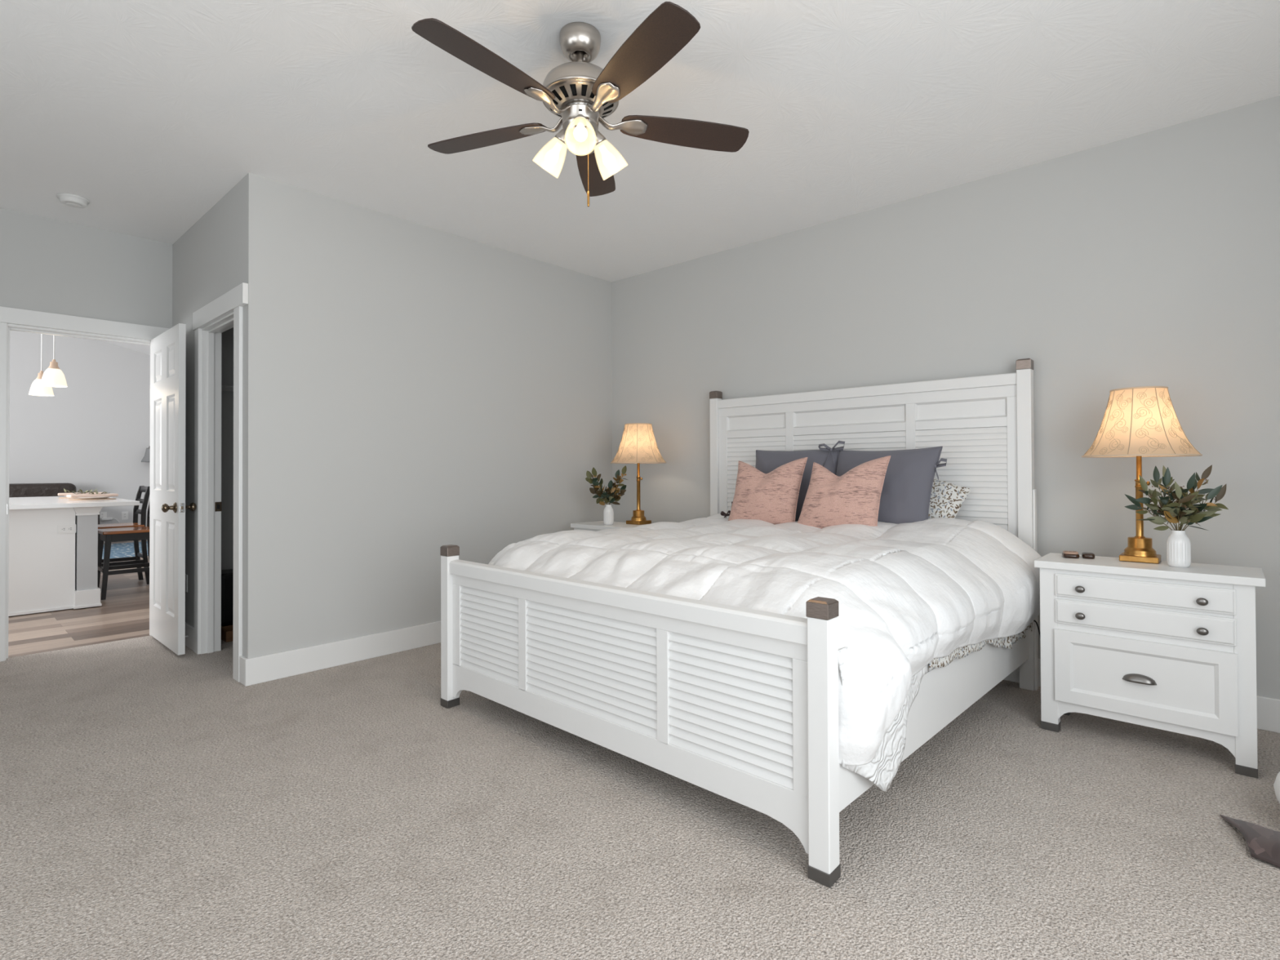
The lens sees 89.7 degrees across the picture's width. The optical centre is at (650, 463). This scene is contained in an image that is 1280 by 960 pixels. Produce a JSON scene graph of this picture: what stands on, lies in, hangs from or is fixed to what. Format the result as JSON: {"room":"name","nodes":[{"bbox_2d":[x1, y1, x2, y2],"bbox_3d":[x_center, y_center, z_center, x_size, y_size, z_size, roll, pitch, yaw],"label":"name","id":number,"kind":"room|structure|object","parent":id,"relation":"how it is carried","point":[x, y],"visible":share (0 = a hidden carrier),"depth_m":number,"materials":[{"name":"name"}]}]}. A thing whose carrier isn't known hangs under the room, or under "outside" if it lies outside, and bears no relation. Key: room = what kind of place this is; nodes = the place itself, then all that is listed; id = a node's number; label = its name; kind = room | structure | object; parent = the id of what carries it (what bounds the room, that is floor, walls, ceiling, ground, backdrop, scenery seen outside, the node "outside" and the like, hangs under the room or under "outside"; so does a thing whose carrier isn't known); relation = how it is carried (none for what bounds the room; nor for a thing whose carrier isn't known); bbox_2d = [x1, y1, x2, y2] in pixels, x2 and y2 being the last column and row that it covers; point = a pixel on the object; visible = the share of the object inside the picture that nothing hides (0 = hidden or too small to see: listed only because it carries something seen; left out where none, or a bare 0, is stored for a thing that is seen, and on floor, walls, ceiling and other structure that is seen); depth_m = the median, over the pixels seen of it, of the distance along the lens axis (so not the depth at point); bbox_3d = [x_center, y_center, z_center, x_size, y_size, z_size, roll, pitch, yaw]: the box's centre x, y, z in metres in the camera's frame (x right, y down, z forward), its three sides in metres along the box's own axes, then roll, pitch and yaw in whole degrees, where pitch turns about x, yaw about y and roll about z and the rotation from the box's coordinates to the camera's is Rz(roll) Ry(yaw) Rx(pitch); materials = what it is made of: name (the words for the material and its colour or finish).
{"room":"bedroom","nodes":[
{"label":"bedroom","id":0,"kind":"room"},
{"bbox_2d":[8,330,150,526],"bbox_3d":[-9.682,-1.034,9.513,0.120,4.600,7.050,-1,-1,42],"label":"wall","id":1,"kind":"structure","parent":0,"point":[93,433],"depth_m":10.20,"materials":[{"name":"grey paint"}]},
{"bbox_2d":[99,511,106,519],"bbox_3d":[-8.824,0.840,10.352,0.006,0.130,0.110,-1,-1,42],"label":"outlet plate","id":2,"kind":"object","parent":1,"relation":"attached to","point":[102,514],"visible":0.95,"depth_m":10.36,"materials":[{"name":"white plastic"}]},
{"bbox_2d":[101,517,119,523],"bbox_3d":[-8.733,1.060,10.408,0.048,0.380,0.246,-1,-1,42],"label":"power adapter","id":3,"kind":"object","parent":1,"relation":"attached to","point":[102,518],"visible":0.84,"depth_m":10.37,"materials":[{"name":"white plastic"}]},
{"bbox_2d":[121,511,128,519],"bbox_3d":[-8.634,0.851,10.564,0.006,0.130,0.085,-1,-1,42],"label":"outlet plate","id":4,"kind":"object","parent":1,"relation":"attached to","point":[124,514],"visible":1,"depth_m":10.56,"materials":[{"name":"white plastic"}]},
{"bbox_2d":[141,445,150,462],"bbox_3d":[-8.346,-0.165,10.722,0.254,0.272,0.240,-1,-1,42],"label":"wall sconce","id":5,"kind":"object","parent":1,"relation":"attached to","point":[146,458],"visible":0.5,"depth_m":10.64,"materials":[{"name":"grey"}]},
{"bbox_2d":[0,208,233,569],"bbox_3d":[-3.458,-0.176,4.504,0.120,2.740,5.620,-1,-1,42],"label":"wall","id":6,"kind":"structure","parent":0,"point":[47,265],"depth_m":4.23,"materials":[{"name":"grey paint"}]},
{"bbox_2d":[0,322,7,662],"bbox_3d":[-3.708,0.170,4.220,0.156,2.045,0.935,-1,-1,42],"label":"trim","id":7,"kind":"structure","parent":6,"relation":"attached to","point":[2,325],"depth_m":3.88,"materials":[{"name":"white paint"}]},
{"bbox_2d":[4,323,151,660],"bbox_3d":[-3.711,0.170,4.215,0.122,2.045,0.757,-1,-1,42],"label":"trim","id":8,"kind":"structure","parent":6,"relation":"attached to","point":[9,326],"depth_m":3.95,"materials":[{"name":"white paint"}]},
{"bbox_2d":[0,306,169,340],"bbox_3d":[-3.714,-0.900,4.228,0.168,0.095,1.000,-1,-1,42],"label":"trim","id":9,"kind":"structure","parent":6,"relation":"attached to","point":[8,315],"depth_m":4.13,"materials":[{"name":"white paint"}]},
{"bbox_2d":[221,385,233,391],"bbox_3d":[-2.615,-0.390,5.106,0.336,0.307,1.602,-1,-1,42],"label":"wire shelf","id":10,"kind":"object","parent":6,"relation":"attached to","point":[224,388],"visible":0.03,"depth_m":4.56,"materials":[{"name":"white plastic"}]},
{"bbox_2d":[172,179,241,626],"bbox_3d":[-2.768,-0.182,4.054,1.510,2.740,0.098,-1,-1,42],"label":"wall","id":11,"kind":"structure","parent":0,"point":[206,259],"depth_m":4.14,"materials":[{"name":"grey paint"}]},
{"bbox_2d":[149,323,196,655],"bbox_3d":[-3.148,0.157,4.185,0.774,2.023,0.175,-1,-1,42],"label":"door","id":12,"kind":"structure","parent":11,"relation":"in","point":[168,507],"depth_m":4.08,"materials":[{"name":"white paint"}]},
{"bbox_2d":[185,573,187,591],"bbox_3d":[-3.071,0.788,4.249,0.070,0.115,0.006,-1,-1,42],"label":"outlet plate","id":13,"kind":"object","parent":11,"relation":"attached to","point":[186,575],"visible":0.54,"depth_m":4.23,"materials":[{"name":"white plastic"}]},
{"bbox_2d":[185,622,194,651],"bbox_3d":[-3.120,1.120,4.286,0.652,0.142,0.015,-1,-1,42],"label":"baseboard","id":14,"kind":"structure","parent":11,"relation":"attached to","point":[189,629],"depth_m":4.13,"materials":[{"name":"white paint"}]},
{"bbox_2d":[200,311,233,653],"bbox_3d":[-2.514,0.167,3.829,0.706,2.035,0.108,-1,-1,42],"label":"trim","id":15,"kind":"structure","parent":11,"relation":"attached to","point":[211,334],"depth_m":4.04,"materials":[{"name":"white paint"}]},
{"bbox_2d":[194,306,243,682],"bbox_3d":[-2.550,0.167,3.780,0.886,2.035,0.018,-1,-1,42],"label":"trim","id":16,"kind":"structure","parent":11,"relation":"attached to","point":[237,312],"depth_m":3.52,"materials":[{"name":"white paint"}]},
{"bbox_2d":[192,282,248,330],"bbox_3d":[-2.529,-0.906,3.761,0.982,0.110,0.026,-1,-1,42],"label":"trim","id":17,"kind":"structure","parent":11,"relation":"attached to","point":[224,304],"depth_m":3.68,"materials":[{"name":"white paint"}]},
{"bbox_2d":[241,173,612,658],"bbox_3d":[-1.282,-0.184,4.494,0.120,2.740,2.735,-1,-1,42],"label":"wall","id":18,"kind":"structure","parent":0,"point":[411,390],"depth_m":4.03,"materials":[{"name":"grey paint"}]},
{"bbox_2d":[239,655,247,685],"bbox_3d":[-2.181,1.109,3.446,0.089,0.142,0.015,-1,-1,42],"label":"baseboard","id":19,"kind":"structure","parent":18,"relation":"attached to","point":[242,659],"depth_m":3.44,"materials":[{"name":"white paint"}]},
{"bbox_2d":[244,621,440,686],"bbox_3d":[-1.236,1.114,4.426,0.015,0.142,2.735,-1,-1,42],"label":"baseboard","id":20,"kind":"structure","parent":18,"relation":"attached to","point":[271,667],"depth_m":3.75,"materials":[{"name":"white paint"}]},
{"bbox_2d":[0,539,1279,959],"bbox_3d":[-4.213,1.264,4.615,14.820,0.130,7.050,-1,-1,42],"label":"floor","id":21,"kind":"structure","parent":0,"point":[156,803],"depth_m":2.01,"materials":[{"name":"beige carpet"}]},
{"bbox_2d":[8,496,139,616],"bbox_3d":[-6.053,0.773,5.460,2.160,0.882,2.355,-1,-1,42],"label":"kitchen island","id":22,"kind":"object","parent":21,"relation":"on","point":[49,571],"visible":0.91,"depth_m":5.29,"materials":[{"name":"white paint"}]},
{"bbox_2d":[57,524,75,533],"bbox_3d":[-4.852,0.543,5.346,0.006,0.070,0.115,-1,-1,42],"label":"outlet plate","id":23,"kind":"object","parent":22,"relation":"attached to","point":[61,529],"visible":1,"depth_m":5.34,"materials":[{"name":"white plastic"}]},
{"bbox_2d":[8,496,139,510],"bbox_3d":[-6.055,0.350,5.463,2.160,0.037,2.355,-1,-1,42],"label":"island countertop","id":24,"kind":"structure","parent":22,"relation":"on","point":[41,502],"depth_m":5.46,"materials":[{"name":"white stone"}]},
{"bbox_2d":[68,497,115,500],"bbox_3d":[-5.175,0.329,5.968,0.340,0.007,0.340,-1,-1,42],"label":"charger plate","id":25,"kind":"object","parent":24,"relation":"on","point":[105,498],"visible":0.89,"depth_m":5.91,"materials":[{"name":"beige ceramic"}]},
{"bbox_2d":[74,496,111,498],"bbox_3d":[-5.175,0.316,5.968,0.274,0.018,0.274,-1,-1,42],"label":"dinner plate","id":26,"kind":"object","parent":25,"relation":"on","point":[102,497],"visible":0.8,"depth_m":5.88,"materials":[{"name":"white ceramic"}]},
{"bbox_2d":[66,493,118,497],"bbox_3d":[-5.175,0.295,5.968,0.120,0.024,0.350,-1,-1,33],"label":"napkin","id":27,"kind":"object","parent":26,"relation":"on","point":[84,495],"visible":1,"depth_m":5.93,"materials":[{"name":"beige fabric"}]},
{"bbox_2d":[71,489,106,494],"bbox_3d":[-5.173,0.263,5.944,0.097,0.042,0.274,-1,-1,42],"label":"sprig","id":28,"kind":"object","parent":27,"relation":"on","point":[86,491],"visible":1,"depth_m":5.95,"materials":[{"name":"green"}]},
{"bbox_2d":[97,503,149,599],"bbox_3d":[-4.864,0.719,6.025,0.434,0.990,0.482,-1,-1,42],"label":"bar stool","id":29,"kind":"object","parent":21,"relation":"on","point":[108,535],"visible":0.48,"depth_m":5.88,"materials":[{"name":"brown wood"}]},
{"bbox_2d":[97,485,150,584],"bbox_3d":[-5.368,0.725,6.482,0.434,0.990,0.482,-1,-1,42],"label":"bar stool","id":30,"kind":"object","parent":21,"relation":"on","point":[136,511],"visible":0.53,"depth_m":6.50,"materials":[{"name":"black paint"}]},
{"bbox_2d":[102,541,148,559],"bbox_3d":[-8.145,1.256,8.898,2.150,0.012,3.100,-1,-1,42],"label":"area rug","id":31,"kind":"object","parent":21,"relation":"on","point":[122,549],"visible":0.02,"depth_m":9.26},
{"bbox_2d":[8,483,99,524],"bbox_3d":[-9.434,0.769,8.738,0.950,0.968,2.880,-1,-1,42],"label":"sofa","id":32,"kind":"object","parent":31,"relation":"on","point":[15,490],"visible":0.1,"depth_m":9.47,"materials":[{"name":"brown leather"}]},
{"bbox_2d":[8,483,75,497],"bbox_3d":[-9.227,0.577,9.399,0.280,0.572,1.240,-1,-1,42],"label":"cushion","id":33,"kind":"object","parent":32,"relation":"on","point":[15,490],"depth_m":9.46,"materials":[{"name":"grey leather"}]},
{"bbox_2d":[221,568,233,626],"bbox_3d":[-2.906,0.984,4.776,0.260,0.418,0.570,-1,-1,42],"label":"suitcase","id":34,"kind":"object","parent":21,"relation":"on","point":[227,575],"visible":0.12,"depth_m":4.51,"materials":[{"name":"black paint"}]},
{"bbox_2d":[221,624,233,642],"bbox_3d":[-2.799,1.156,4.458,0.200,0.070,0.300,-1,-1,42],"label":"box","id":35,"kind":"object","parent":21,"relation":"on","point":[227,631],"visible":0.24,"depth_m":4.31,"materials":[{"name":"brown cardboard"}]},
{"bbox_2d":[570,520,646,531],"bbox_3d":[-0.223,0.816,4.724,0.733,0.735,0.366,-1,-1,42],"label":"nightstand","id":36,"kind":"object","parent":21,"relation":"on","point":[597,526],"visible":0.02,"depth_m":4.74,"materials":[{"name":"white paint"}]},
{"bbox_2d":[603,504,613,524],"bbox_3d":[-0.307,0.375,4.737,0.076,0.148,0.077,-1,-1,42],"label":"vase","id":37,"kind":"object","parent":36,"relation":"on","point":[608,512],"visible":1,"depth_m":4.71,"materials":[{"name":"white ceramic"}]},
{"bbox_2d":[585,465,627,505],"bbox_3d":[-0.322,0.169,4.738,0.323,0.310,0.164,0,-1,1],"label":"bouquet","id":38,"kind":"object","parent":37,"relation":"in","point":[611,495],"visible":1,"depth_m":4.73,"materials":[{"name":"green plant"}]},
{"bbox_2d":[610,422,666,524],"bbox_3d":[-0.088,0.075,4.798,0.416,0.744,0.416,-1,-1,42],"label":"table lamp","id":39,"kind":"object","parent":36,"relation":"on","point":[637,445],"visible":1,"depth_m":4.70,"materials":[{"name":"beige fabric"}]},
{"bbox_2d":[440,358,1038,888],"bbox_3d":[0.487,0.314,3.222,2.118,1.705,2.195,-1,-1,42],"label":"bed","id":40,"kind":"object","parent":21,"relation":"on","point":[738,704],"visible":0.77,"depth_m":2.46,"materials":[{"name":"white paint"}]},
{"bbox_3d":[0.505,0.667,3.262,1.900,0.380,1.955,-1,-1,42],"label":"mattress","id":41,"kind":"object","parent":40,"relation":"on","visible":0},
{"bbox_2d":[488,511,1041,765],"bbox_3d":[0.495,0.577,3.175,2.245,0.579,2.026,-1,-1,42],"label":"comforter","id":42,"kind":"object","parent":41,"relation":"on","point":[909,595],"visible":0.85,"depth_m":2.46,"materials":[{"name":"white fabric"}]},
{"bbox_2d":[720,501,733,518],"bbox_3d":[0.588,0.310,4.081,0.298,0.132,0.095,-1,-1,29],"label":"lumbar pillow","id":43,"kind":"object","parent":42,"relation":"on","point":[722,513],"visible":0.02,"depth_m":4.12,"materials":[{"name":"grey fabric"}]},
{"bbox_2d":[728,457,807,524],"bbox_3d":[0.695,0.179,3.880,0.506,0.432,0.168,-1,-1,36],"label":"throw pillow","id":44,"kind":"object","parent":42,"relation":"on","point":[771,497],"visible":0.91,"depth_m":3.79,"materials":[{"name":"pink fabric"}]},
{"bbox_2d":[755,440,844,520],"bbox_3d":[0.904,0.131,4.000,0.640,0.531,0.210,-1,-1,42],"label":"euro pillow","id":45,"kind":"object","parent":42,"relation":"on","point":[766,461],"visible":0.32,"depth_m":3.91,"materials":[{"name":"grey fabric"}]},
{"bbox_2d":[797,455,890,528],"bbox_3d":[1.033,0.179,3.506,0.522,0.438,0.175,-1,-1,37],"label":"throw pillow","id":46,"kind":"object","parent":42,"relation":"on","point":[853,497],"visible":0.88,"depth_m":3.42,"materials":[{"name":"pink fabric"}]},
{"bbox_2d":[835,446,946,524],"bbox_3d":[1.294,0.157,3.592,0.677,0.496,0.229,-1,-1,44],"label":"euro pillow","id":47,"kind":"object","parent":42,"relation":"on","point":[906,491],"visible":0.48,"depth_m":3.45,"materials":[{"name":"grey fabric"}]},
{"bbox_2d":[838,646,928,791],"bbox_3d":[0.999,0.763,2.280,0.060,0.455,1.291,-1,-1,44],"label":"coverlet","id":48,"kind":"object","parent":41,"relation":"on","point":[882,771],"visible":0.19,"depth_m":1.96,"materials":[{"name":"white fabric"}]},
{"bbox_2d":[928,477,971,518],"bbox_3d":[1.493,0.223,3.627,0.173,0.489,0.590,0,-1,-39],"label":"patterned pillow","id":49,"kind":"object","parent":41,"relation":"on","point":[947,498],"visible":0.2,"depth_m":3.47,"materials":[{"name":"fabric"}]},
{"bbox_2d":[928,622,1032,671],"bbox_3d":[1.443,0.704,2.762,0.048,0.291,1.352,-1,-1,44],"label":"sheet","id":50,"kind":"object","parent":41,"relation":"on","point":[960,652],"visible":0.2,"depth_m":2.59,"materials":[{"name":"fabric"}]},
{"bbox_2d":[1033,619,1039,635],"bbox_3d":[2.042,0.971,3.163,0.319,0.379,0.060,0,-1,26],"label":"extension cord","id":51,"kind":"object","parent":21,"relation":"on","point":[1034,620],"visible":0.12,"depth_m":3.23,"materials":[{"name":"black plastic"}]},
{"bbox_2d":[1034,552,1266,778],"bbox_3d":[2.060,0.788,2.685,0.733,0.735,0.366,-1,-1,42],"label":"nightstand","id":52,"kind":"object","parent":21,"relation":"on","point":[1161,646],"visible":0.99,"depth_m":2.55,"materials":[{"name":"white paint"}]},
{"bbox_2d":[1062,551,1079,558],"bbox_3d":[1.900,0.410,2.906,0.064,0.026,0.085,-1,-1,29],"label":"remote control","id":53,"kind":"object","parent":52,"relation":"on","point":[1067,554],"visible":1,"depth_m":2.88,"materials":[{"name":"brown plastic"}]},
{"bbox_2d":[1081,551,1094,559],"bbox_3d":[1.963,0.411,2.883,0.048,0.022,0.075,-1,-1,30],"label":"glasses case","id":54,"kind":"object","parent":52,"relation":"on","point":[1085,555],"visible":1,"depth_m":2.85,"materials":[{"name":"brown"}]},
{"bbox_2d":[1081,386,1202,564],"bbox_3d":[2.120,0.047,2.789,0.416,0.744,0.416,-1,-1,42],"label":"table lamp","id":55,"kind":"object","parent":52,"relation":"on","point":[1142,421],"visible":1,"depth_m":2.70,"materials":[{"name":"beige fabric"}]},
{"bbox_2d":[1166,529,1191,568],"bbox_3d":[2.153,0.345,2.620,0.076,0.148,0.077,-1,-1,42],"label":"vase","id":56,"kind":"object","parent":52,"relation":"on","point":[1178,544],"visible":1,"depth_m":2.59,"materials":[{"name":"white ceramic"}]},
{"bbox_2d":[1124,464,1228,530],"bbox_3d":[2.152,0.149,2.629,0.332,0.290,0.232,0,-1,8],"label":"bouquet","id":57,"kind":"object","parent":56,"relation":"in","point":[1175,512],"visible":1,"depth_m":2.60,"materials":[{"name":"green plant"}]},
{"bbox_2d":[1219,814,1279,867],"bbox_3d":[2.044,1.129,1.821,0.646,0.034,0.560,-1,-1,42],"label":"throw blanket","id":58,"kind":"object","parent":21,"relation":"on","point":[1263,843],"visible":1,"depth_m":1.92,"materials":[{"name":"grey fabric"}]},
{"bbox_2d":[0,0,1279,355],"bbox_3d":[-4.217,-2.373,4.638,14.790,1.726,7.050,-1,-1,42],"label":"ceiling","id":59,"kind":"structure","parent":0,"point":[149,113],"depth_m":2.81,"materials":[{"name":"white paint"}]},
{"bbox_2d":[28,333,53,395],"bbox_3d":[-5.588,-1.462,5.905,0.172,1.666,0.172,-1,-1,42],"label":"pendant lamp","id":60,"kind":"object","parent":59,"relation":"hanging from","point":[36,389],"visible":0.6,"depth_m":5.86,"materials":[{"name":"white glass"}]},
{"bbox_2d":[35,370,43,378],"bbox_3d":[-5.586,-0.813,5.899,0.080,0.082,0.080,-1,-1,42],"label":"socket","id":61,"kind":"object","parent":60,"relation":"attached to","point":[40,375],"depth_m":5.88,"materials":[{"name":"beige"}]},
{"bbox_2d":[40,335,67,386],"bbox_3d":[-5.014,-1.476,5.408,0.172,1.647,0.172,-1,-1,42],"label":"pendant lamp","id":62,"kind":"object","parent":59,"relation":"hanging from","point":[53,376],"visible":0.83,"depth_m":5.37,"materials":[{"name":"white glass"}]},
{"bbox_2d":[48,359,59,368],"bbox_3d":[-5.011,-0.837,5.402,0.080,0.082,0.080,-1,-1,42],"label":"socket","id":63,"kind":"object","parent":62,"relation":"attached to","point":[53,365],"depth_m":5.38,"materials":[{"name":"beige"}]},
{"bbox_2d":[56,192,89,208],"bbox_3d":[-3.375,-1.533,3.760,0.144,0.040,0.144,-1,-1,42],"label":"smoke detector","id":64,"kind":"object","parent":59,"relation":"attached to","point":[68,199],"visible":1,"depth_m":3.73,"materials":[{"name":"white plastic"}]},
{"bbox_2d":[411,1,749,206],"bbox_3d":[-0.279,-1.247,2.329,1.264,0.661,1.229,-1,-1,42],"label":"ceiling fan","id":65,"kind":"object","parent":59,"relation":"hanging from","point":[579,91],"visible":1,"depth_m":2.28,"materials":[{"name":"brown wood"}]},
{"bbox_2d":[551,84,613,115],"bbox_3d":[-0.257,-1.324,2.367,0.244,0.023,0.244,-1,-1,42],"label":"vent","id":66,"kind":"object","parent":65,"relation":"attached to","point":[561,91],"depth_m":2.29,"materials":[{"name":"silver metal"}]},
{"bbox_2d":[611,95,1279,699],"bbox_3d":[1.560,-0.202,3.870,5.190,2.740,0.120,-1,-1,42],"label":"wall","id":67,"kind":"structure","parent":0,"point":[1152,258],"depth_m":3.32,"materials":[{"name":"grey paint"}]},
{"bbox_2d":[1003,658,1279,733],"bbox_3d":[1.526,1.097,3.803,4.935,0.142,0.015,-1,-1,42],"label":"baseboard","id":68,"kind":"structure","parent":67,"relation":"attached to","point":[1268,708],"depth_m":2.78,"materials":[{"name":"white paint"}]},
{"bbox_2d":[1273,771,1279,803],"bbox_3d":[2.193,1.027,1.901,0.503,0.178,0.500,-1,-1,42],"label":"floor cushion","id":69,"kind":"object","parent":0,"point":[1277,784],"visible":1,"depth_m":2.05,"materials":[{"name":"white fabric"}]},
{"bbox_3d":[-5.674,0.322,6.415,0.274,0.019,0.274,-1,-1,42],"label":"dinner plate","id":70,"kind":"object","parent":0,"visible":0},
{"bbox_2d":[57,492,102,495],"bbox_3d":[-5.675,0.301,6.415,0.350,0.024,0.120,0,-1,-42],"label":"napkin","id":71,"kind":"object","parent":70,"relation":"on","point":[59,494],"visible":0.5,"depth_m":6.32,"materials":[{"name":"beige fabric"}]},
{"bbox_2d":[63,488,97,493],"bbox_3d":[-5.663,0.265,6.399,0.097,0.050,0.266,-1,-1,42],"label":"sprig","id":72,"kind":"object","parent":71,"relation":"on","point":[64,490],"visible":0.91,"depth_m":6.38,"materials":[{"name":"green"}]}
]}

